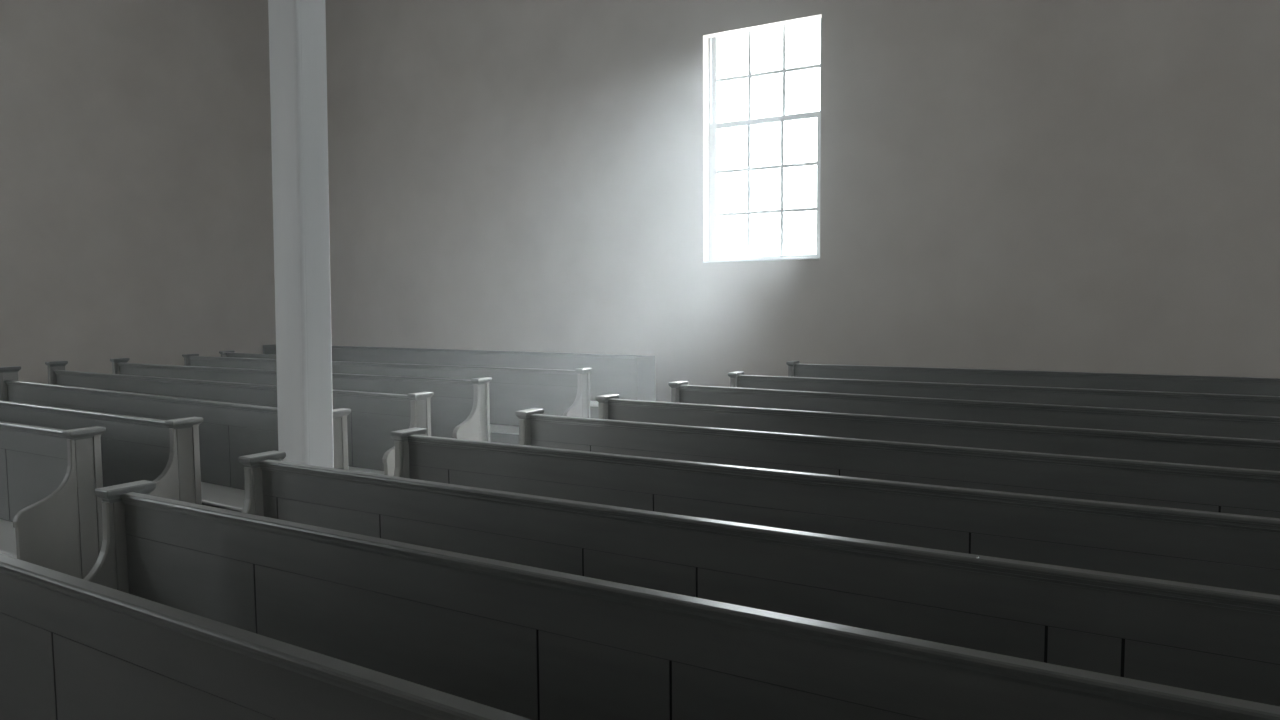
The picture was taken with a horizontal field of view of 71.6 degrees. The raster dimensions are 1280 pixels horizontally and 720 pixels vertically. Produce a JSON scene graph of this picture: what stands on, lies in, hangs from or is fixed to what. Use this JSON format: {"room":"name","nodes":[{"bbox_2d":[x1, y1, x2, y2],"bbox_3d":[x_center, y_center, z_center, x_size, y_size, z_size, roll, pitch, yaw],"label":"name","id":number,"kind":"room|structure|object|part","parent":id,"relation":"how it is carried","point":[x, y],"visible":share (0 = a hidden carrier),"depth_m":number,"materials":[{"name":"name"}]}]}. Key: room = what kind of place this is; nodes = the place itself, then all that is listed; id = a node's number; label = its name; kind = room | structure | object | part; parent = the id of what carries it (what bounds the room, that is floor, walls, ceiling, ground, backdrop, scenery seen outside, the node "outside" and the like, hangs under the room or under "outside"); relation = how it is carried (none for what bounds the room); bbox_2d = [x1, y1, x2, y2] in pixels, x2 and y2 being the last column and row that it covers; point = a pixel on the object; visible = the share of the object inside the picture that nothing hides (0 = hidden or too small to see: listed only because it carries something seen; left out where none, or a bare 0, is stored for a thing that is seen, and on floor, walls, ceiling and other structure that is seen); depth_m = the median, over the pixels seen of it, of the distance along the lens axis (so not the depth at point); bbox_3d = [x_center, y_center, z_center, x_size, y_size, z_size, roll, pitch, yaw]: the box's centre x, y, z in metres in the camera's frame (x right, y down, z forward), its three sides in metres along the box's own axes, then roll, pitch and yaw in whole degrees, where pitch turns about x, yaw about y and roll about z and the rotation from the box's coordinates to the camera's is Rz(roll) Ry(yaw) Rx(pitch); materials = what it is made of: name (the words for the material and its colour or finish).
{"room":"house of worship","nodes":[
{"label":"house of worship","id":0,"kind":"room"},
{"bbox_2d":[0,0,275,383],"bbox_3d":[-10.369,-2.435,10.042,0.260,7.200,15.670,2,5,31],"label":"wall","id":1,"kind":"structure","parent":0,"point":[136,193],"depth_m":13.83,"materials":[{"name":"paint"}]},
{"bbox_2d":[325,0,1279,401],"bbox_3d":[5.709,-2.512,9.333,28.000,7.200,0.260,2,5,31],"label":"wall","id":2,"kind":"structure","parent":0,"point":[1093,186],"depth_m":11.07,"materials":[{"name":"paint"}]},
{"bbox_2d":[703,18,821,262],"bbox_3d":[1.637,-2.900,11.755,1.665,3.165,0.280,2,5,31],"label":"window","id":3,"kind":"structure","parent":2,"relation":"in","point":[713,125],"depth_m":11.93,"materials":[{"name":"white paint"}]},
{"bbox_3d":[1.686,-2.906,11.836,1.665,3.165,0.090,2,5,31],"label":"frame","id":4,"kind":"part","parent":3,"relation":"part of","materials":[{"name":"white paint"}]},
{"bbox_3d":[1.626,-1.329,11.828,1.663,0.022,0.190,2,5,31],"label":"sill","id":5,"kind":"part","parent":3,"relation":"part of","materials":[{"name":"white paint"}]},
{"bbox_3d":[1.679,-2.287,11.861,1.609,1.877,0.035,2,5,31],"label":"sash","id":6,"kind":"part","parent":3,"relation":"part of","materials":[{"name":"white paint"}]},
{"bbox_3d":[1.688,-3.813,11.787,1.609,1.288,0.035,2,5,31],"label":"sash","id":7,"kind":"part","parent":3,"relation":"part of","materials":[{"name":"white paint"}]},
{"bbox_3d":[1.758,1.652,3.014,28.600,0.150,15.750,2,5,31],"label":"floor","id":8,"kind":"structure","parent":0,"visible":0},
{"bbox_2d":[0,421,105,578],"bbox_3d":[-5.138,0.882,6.335,3.972,1.024,0.511,2,5,31],"label":"pew","id":9,"kind":"object","parent":8,"relation":"on","point":[51,517],"visible":0.84,"depth_m":5.45,"materials":[{"name":"grey paint"}]},
{"bbox_3d":[-5.163,1.081,6.304,3.836,0.028,0.364,2,5,31],"label":"seat","id":10,"kind":"part","parent":9,"relation":"part of","materials":[{"name":"paint"}]},
{"bbox_3d":[-5.074,0.411,6.414,3.836,0.048,0.054,2,5,31],"label":"rail","id":11,"kind":"part","parent":9,"relation":"part of","materials":[{"name":"grey paint"}]},
{"bbox_3d":[-5.064,0.785,6.452,3.836,0.740,0.028,2,5,31],"label":"backrest","id":12,"kind":"part","parent":9,"relation":"part of","materials":[{"name":"grey paint"}]},
{"bbox_2d":[0,400,202,504],"bbox_3d":[-4.943,0.839,6.923,4.503,1.024,0.511,2,5,32],"label":"pew","id":13,"kind":"object","parent":8,"relation":"on","point":[166,453],"visible":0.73,"depth_m":6.11,"materials":[{"name":"grey paint"}]},
{"bbox_3d":[-4.877,0.368,7.001,4.367,0.048,0.054,2,5,32],"label":"rail","id":14,"kind":"part","parent":13,"relation":"part of","materials":[{"name":"grey paint"}]},
{"bbox_3d":[-4.867,0.742,7.038,4.367,0.740,0.028,2,5,32],"label":"backrest","id":15,"kind":"part","parent":13,"relation":"part of","materials":[{"name":"grey paint"}]},
{"bbox_3d":[-3.080,0.920,5.746,0.042,1.000,0.482,2,5,32],"label":"panel","id":16,"kind":"part","parent":13,"relation":"part of","materials":[{"name":"grey paint"}]},
{"bbox_2d":[0,366,350,511],"bbox_3d":[-4.412,0.732,7.600,5.337,1.134,0.511,2,5,34],"label":"pew","id":17,"kind":"object","parent":8,"relation":"on","point":[228,431],"visible":0.36,"depth_m":7.08,"materials":[{"name":"grey paint"}]},
{"bbox_3d":[-6.596,0.658,9.050,0.042,1.110,0.482,2,5,34],"label":"panel","id":18,"kind":"part","parent":17,"relation":"part of","materials":[{"name":"grey paint"}]},
{"bbox_3d":[-4.343,0.315,7.680,5.201,0.048,0.054,2,5,34],"label":"rail","id":19,"kind":"part","parent":17,"relation":"part of","materials":[{"name":"grey paint"}]},
{"bbox_3d":[-4.332,0.690,7.718,5.201,0.740,0.028,2,5,34],"label":"backrest","id":20,"kind":"part","parent":17,"relation":"part of","materials":[{"name":"grey paint"}]},
{"bbox_3d":[-4.439,0.985,7.575,5.201,0.028,0.364,2,5,34],"label":"seat","id":21,"kind":"part","parent":17,"relation":"part of","materials":[{"name":"paint"}]},
{"bbox_3d":[-2.232,0.884,6.151,0.042,1.000,0.482,2,5,34],"label":"panel","id":22,"kind":"part","parent":17,"relation":"part of","materials":[{"name":"grey paint"}]},
{"bbox_2d":[45,361,433,475],"bbox_3d":[-4.413,0.665,8.788,6.012,1.099,0.511,2,5,32],"label":"pew","id":23,"kind":"object","parent":8,"relation":"on","point":[371,420],"visible":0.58,"depth_m":7.78,"materials":[{"name":"grey paint"}]},
{"bbox_3d":[-6.936,0.587,10.332,0.042,1.075,0.482,2,5,32],"label":"panel","id":24,"kind":"part","parent":23,"relation":"part of","materials":[{"name":"grey paint"}]},
{"bbox_3d":[-4.348,0.231,8.870,5.876,0.048,0.054,2,5,32],"label":"rail","id":25,"kind":"part","parent":23,"relation":"part of","materials":[{"name":"grey paint"}]},
{"bbox_3d":[-4.438,0.901,8.761,5.876,0.028,0.364,2,5,32],"label":"seat","id":26,"kind":"part","parent":23,"relation":"part of","materials":[{"name":"paint"}]},
{"bbox_3d":[-1.893,0.804,7.242,0.042,1.000,0.482,2,5,32],"label":"panel","id":27,"kind":"part","parent":23,"relation":"part of","materials":[{"name":"grey paint"}]},
{"bbox_2d":[219,351,275,358],"bbox_3d":[-5.688,0.406,13.117,1.802,1.024,0.511,2,5,30],"label":"pew","id":28,"kind":"object","parent":8,"relation":"on","point":[223,353],"visible":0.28,"depth_m":13.36,"materials":[{"name":"grey paint"}]},
{"bbox_3d":[-5.625,-0.066,13.197,1.666,0.048,0.054,2,5,30],"label":"rail","id":29,"kind":"part","parent":28,"relation":"part of","materials":[{"name":"grey paint"}]},
{"bbox_3d":[-5.616,0.308,13.235,1.666,0.740,0.028,2,5,30],"label":"backrest","id":30,"kind":"part","parent":28,"relation":"part of","materials":[{"name":"grey paint"}]},
{"bbox_2d":[0,554,530,719],"bbox_3d":[0.053,1.193,1.383,6.513,1.024,0.511,2,5,32],"label":"pew","id":31,"kind":"object","parent":8,"relation":"on","point":[72,648],"visible":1,"depth_m":2.34,"materials":[{"name":"grey paint"}]},
{"bbox_2d":[268,0,333,467],"bbox_3d":[-1.932,-2.135,4.986,0.285,7.180,0.235,3,5,31],"label":"support post","id":32,"kind":"object","parent":8,"relation":"on","point":[297,28],"visible":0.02,"depth_m":5.03,"materials":[{"name":"white paint"}]},
{"bbox_2d":[110,358,491,441],"bbox_3d":[-4.250,0.598,10.034,6.135,1.054,0.511,2,5,29],"label":"pew","id":33,"kind":"object","parent":8,"relation":"on","point":[460,409],"visible":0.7,"depth_m":9.05,"materials":[{"name":"grey paint"}]},
{"bbox_3d":[-6.883,0.526,11.512,0.042,1.030,0.482,2,5,29],"label":"panel","id":34,"kind":"part","parent":33,"relation":"part of","materials":[{"name":"grey paint"}]},
{"bbox_3d":[-4.189,0.141,10.117,5.999,0.048,0.054,2,5,29],"label":"rail","id":35,"kind":"part","parent":33,"relation":"part of","materials":[{"name":"grey paint"}]},
{"bbox_3d":[-1.619,0.709,8.554,0.042,1.000,0.482,2,5,29],"label":"panel","id":36,"kind":"part","parent":33,"relation":"part of","materials":[{"name":"grey paint"}]},
{"bbox_2d":[182,354,591,444],"bbox_3d":[-3.639,0.524,11.212,6.782,1.024,0.511,2,5,28],"label":"pew","id":37,"kind":"object","parent":8,"relation":"on","point":[511,390],"visible":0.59,"depth_m":10.21,"materials":[{"name":"grey paint"}]},
{"bbox_3d":[-3.582,0.053,11.294,6.646,0.048,0.054,2,5,28],"label":"rail","id":38,"kind":"part","parent":37,"relation":"part of","materials":[{"name":"grey paint"}]},
{"bbox_3d":[-3.572,0.427,11.333,6.646,0.740,0.028,2,5,28],"label":"backrest","id":39,"kind":"part","parent":37,"relation":"part of","materials":[{"name":"grey paint"}]},
{"bbox_3d":[-3.662,0.723,11.180,6.646,0.028,0.364,2,5,28],"label":"seat","id":40,"kind":"part","parent":37,"relation":"part of","materials":[{"name":"paint"}]},
{"bbox_3d":[-0.687,0.625,9.644,0.042,1.000,0.482,2,5,28],"label":"panel","id":41,"kind":"part","parent":37,"relation":"part of","materials":[{"name":"grey paint"}]},
{"bbox_2d":[263,344,655,418],"bbox_3d":[-3.248,0.335,14.016,7.800,1.000,0.480,2,5,31],"label":"pew","id":42,"kind":"object","parent":8,"relation":"on","point":[632,377],"visible":0.36,"depth_m":13.01,"materials":[{"name":"grey paint"}]},
{"bbox_3d":[-6.569,0.219,16.017,0.042,1.000,0.480,2,5,31],"label":"panel","id":43,"kind":"part","parent":42,"relation":"part of","materials":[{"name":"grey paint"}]},
{"bbox_3d":[-3.169,0.225,14.141,7.716,0.740,0.028,2,5,31],"label":"backrest","id":44,"kind":"part","parent":42,"relation":"part of","materials":[{"name":"grey paint"}]},
{"bbox_3d":[-3.179,-0.149,14.103,7.716,0.048,0.054,2,5,31],"label":"rail","id":45,"kind":"part","parent":42,"relation":"part of","materials":[{"name":"grey paint"}]},
{"bbox_3d":[-3.268,0.521,13.994,7.716,0.028,0.364,2,5,31],"label":"seat","id":46,"kind":"part","parent":42,"relation":"part of","materials":[{"name":"paint"}]},
{"bbox_3d":[0.073,0.450,12.016,0.042,1.000,0.480,2,5,31],"label":"panel","id":47,"kind":"part","parent":42,"relation":"part of","materials":[{"name":"grey paint"}]},
{"bbox_2d":[84,480,1279,719],"bbox_3d":[0.481,1.144,2.027,6.452,1.024,0.511,2,5,31],"label":"pew","id":48,"kind":"object","parent":8,"relation":"on","point":[533,643],"visible":0.78,"depth_m":2.60,"materials":[{"name":"grey paint"}]},
{"bbox_3d":[-2.249,1.062,3.654,0.042,1.000,0.482,2,5,31],"label":"panel","id":49,"kind":"part","parent":48,"relation":"part of","materials":[{"name":"grey paint"}]},
{"bbox_2d":[238,451,1279,706],"bbox_3d":[0.815,1.092,2.724,6.602,1.024,0.511,2,5,31],"label":"pew","id":50,"kind":"object","parent":8,"relation":"on","point":[1201,638],"visible":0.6,"depth_m":2.93,"materials":[{"name":"grey paint"}]},
{"bbox_3d":[-1.982,1.008,4.384,0.042,1.000,0.482,2,5,31],"label":"panel","id":51,"kind":"part","parent":50,"relation":"part of","materials":[{"name":"grey paint"}]},
{"bbox_3d":[0.879,0.620,2.804,6.466,0.048,0.054,2,5,31],"label":"rail","id":52,"kind":"part","parent":50,"relation":"part of","materials":[{"name":"grey paint"}]},
{"bbox_2d":[390,427,1279,594],"bbox_3d":[1.341,1.029,3.542,6.553,1.024,0.511,2,5,30],"label":"pew","id":53,"kind":"object","parent":8,"relation":"on","point":[1215,549],"visible":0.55,"depth_m":3.80,"materials":[{"name":"grey paint"}]},
{"bbox_3d":[-1.449,0.948,5.167,0.042,1.000,0.482,2,5,30],"label":"panel","id":54,"kind":"part","parent":53,"relation":"part of","materials":[{"name":"grey paint"}]},
{"bbox_3d":[1.403,0.558,3.623,6.417,0.048,0.054,2,5,30],"label":"rail","id":55,"kind":"part","parent":53,"relation":"part of","materials":[{"name":"grey paint"}]},
{"bbox_2d":[515,408,1279,517],"bbox_3d":[1.899,0.963,4.412,6.492,1.024,0.511,2,5,31],"label":"pew","id":56,"kind":"object","parent":8,"relation":"on","point":[1241,491],"visible":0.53,"depth_m":4.73,"materials":[{"name":"grey paint"}]},
{"bbox_3d":[-0.841,0.880,6.059,0.042,1.000,0.482,2,5,31],"label":"panel","id":57,"kind":"part","parent":56,"relation":"part of","materials":[{"name":"grey paint"}]},
{"bbox_3d":[1.964,0.492,4.491,6.356,0.048,0.054,2,5,31],"label":"rail","id":58,"kind":"part","parent":56,"relation":"part of","materials":[{"name":"grey paint"}]},
{"bbox_2d":[595,394,1279,470],"bbox_3d":[2.410,0.897,5.286,6.522,1.024,0.511,2,5,31],"label":"pew","id":59,"kind":"object","parent":8,"relation":"on","point":[1260,454],"visible":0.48,"depth_m":5.60,"materials":[{"name":"grey paint"}]},
{"bbox_3d":[-0.337,0.813,6.952,0.042,1.000,0.482,2,5,31],"label":"panel","id":60,"kind":"part","parent":59,"relation":"part of","materials":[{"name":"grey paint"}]},
{"bbox_3d":[2.475,0.426,5.365,6.386,0.048,0.054,2,5,31],"label":"rail","id":61,"kind":"part","parent":59,"relation":"part of","materials":[{"name":"grey paint"}]},
{"bbox_2d":[668,381,1279,439],"bbox_3d":[2.990,0.822,6.279,6.555,1.024,0.511,2,5,33],"label":"pew","id":62,"kind":"object","parent":8,"relation":"on","point":[1123,419],"visible":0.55,"depth_m":6.63,"materials":[{"name":"grey paint"}]},
{"bbox_3d":[3.057,0.351,6.356,6.419,0.048,0.054,2,5,33],"label":"rail","id":63,"kind":"part","parent":62,"relation":"part of","materials":[{"name":"grey paint"}]},
{"bbox_2d":[728,371,1279,416],"bbox_3d":[3.693,0.738,7.390,6.513,1.024,0.511,2,5,30],"label":"pew","id":64,"kind":"object","parent":8,"relation":"on","point":[1257,405],"visible":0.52,"depth_m":7.66,"materials":[{"name":"grey paint"}]},
{"bbox_3d":[3.755,0.266,7.471,6.377,0.048,0.054,2,5,30],"label":"rail","id":65,"kind":"part","parent":64,"relation":"part of","materials":[{"name":"grey paint"}]},
{"bbox_2d":[786,361,1279,395],"bbox_3d":[4.574,0.625,8.880,6.556,1.024,0.511,2,5,29],"label":"pew","id":66,"kind":"object","parent":8,"relation":"on","point":[1087,380],"visible":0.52,"depth_m":9.17,"materials":[{"name":"grey paint"}]},
{"bbox_3d":[4.634,0.154,8.962,6.420,0.048,0.054,2,5,29],"label":"rail","id":67,"kind":"part","parent":66,"relation":"part of","materials":[{"name":"grey paint"}]}
]}

